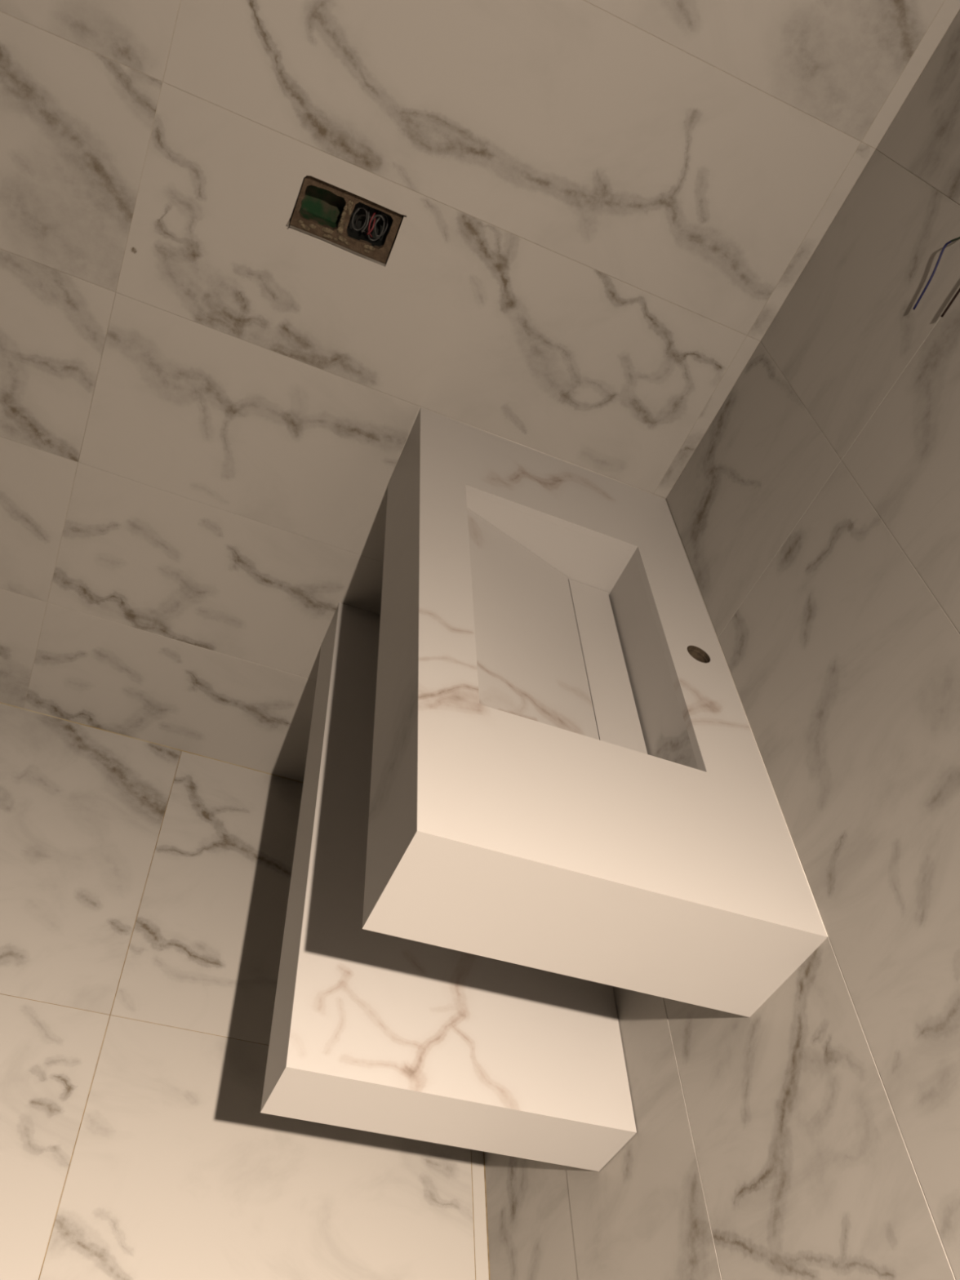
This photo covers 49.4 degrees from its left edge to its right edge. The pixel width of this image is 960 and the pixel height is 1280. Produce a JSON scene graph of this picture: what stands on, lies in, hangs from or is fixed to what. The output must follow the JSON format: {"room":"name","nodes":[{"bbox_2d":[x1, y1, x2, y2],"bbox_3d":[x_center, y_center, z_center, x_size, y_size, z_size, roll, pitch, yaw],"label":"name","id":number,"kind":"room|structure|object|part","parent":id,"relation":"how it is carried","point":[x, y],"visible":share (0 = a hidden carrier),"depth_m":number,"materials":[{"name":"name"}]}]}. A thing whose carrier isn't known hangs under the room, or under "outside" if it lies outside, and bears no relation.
{"room":"building under construction","nodes":[
{"label":"building under construction","id":0,"kind":"room"},
{"bbox_2d":[0,702,489,1279],"bbox_3d":[-0.842,0.952,0.990,1.861,0.102,2.601,18,34,-16],"label":"floor","id":1,"kind":"structure","parent":0,"point":[144,886],"depth_m":1.60,"materials":[{"name":"tile"}]},
{"bbox_2d":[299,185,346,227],"bbox_3d":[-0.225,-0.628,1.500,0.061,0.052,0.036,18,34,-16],"label":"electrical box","id":2,"kind":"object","parent":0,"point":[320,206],"depth_m":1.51,"materials":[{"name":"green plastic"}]},
{"bbox_2d":[0,0,959,782],"bbox_3d":[-0.348,-0.781,1.398,1.980,2.420,0.101,18,34,-16],"label":"wall","id":3,"kind":"structure","parent":0,"point":[211,402],"depth_m":1.53,"materials":[{"name":"tile"}]},
{"bbox_2d":[289,175,403,263],"bbox_3d":[-0.192,-0.615,1.510,0.145,0.075,0.051,18,34,-16],"label":"electrical box","id":4,"kind":"object","parent":3,"relation":"attached to","point":[324,210],"visible":0.98,"depth_m":1.51,"materials":[{"name":"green plastic"}]},
{"bbox_2d":[484,9,959,1279],"bbox_3d":[0.553,0.301,0.570,0.101,2.420,2.600,18,34,-16],"label":"wall","id":5,"kind":"structure","parent":0,"point":[814,1134],"depth_m":1.17,"materials":[{"name":"tile"}]},
{"bbox_2d":[260,602,636,1171],"bbox_3d":[-0.050,0.307,1.609,0.447,0.102,0.900,18,34,-16],"label":"box shelf","id":6,"kind":"object","parent":5,"relation":"attached to","point":[371,1031],"visible":0.68,"depth_m":1.30,"materials":[{"name":"stone"}]},
{"bbox_3d":[-0.249,0.243,1.550,0.012,0.102,0.900,18,34,-16],"label":"panel","id":7,"kind":"part","parent":6,"relation":"part of","materials":[{"name":"stone"}]},
{"bbox_3d":[-0.032,0.574,1.255,0.444,0.102,0.012,18,34,-16],"label":"panel","id":8,"kind":"part","parent":6,"relation":"part of","materials":[{"name":"stone"}]},
{"bbox_2d":[362,406,828,1017],"bbox_3d":[0.101,0.021,1.401,0.449,0.150,0.900,18,34,-16],"label":"washbasin","id":9,"kind":"object","parent":5,"relation":"attached to","point":[570,777],"visible":1,"depth_m":1.15,"materials":[{"name":"stone"}]},
{"bbox_3d":[-0.099,-0.042,1.343,0.012,0.149,0.900,18,34,-16],"label":"panel","id":10,"kind":"part","parent":9,"relation":"part of","materials":[{"name":"stone"}]},
{"bbox_3d":[0.119,0.289,1.048,0.447,0.149,0.012,18,34,-16],"label":"panel","id":11,"kind":"part","parent":9,"relation":"part of","materials":[{"name":"stone"}]},
{"bbox_2d":[912,236,959,310],"bbox_3d":[0.534,-0.434,1.222,0.020,0.098,0.013,44,36,24],"label":"wire","id":12,"kind":"object","parent":5,"relation":"attached to","point":[958,237],"visible":1,"depth_m":1.22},
{"bbox_2d":[940,288,959,317],"bbox_3d":[0.543,-0.400,1.170,0.003,0.081,0.022,36,34,12],"label":"wire","id":13,"kind":"object","parent":5,"relation":"attached to","point":[958,291],"visible":1,"depth_m":1.18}
]}

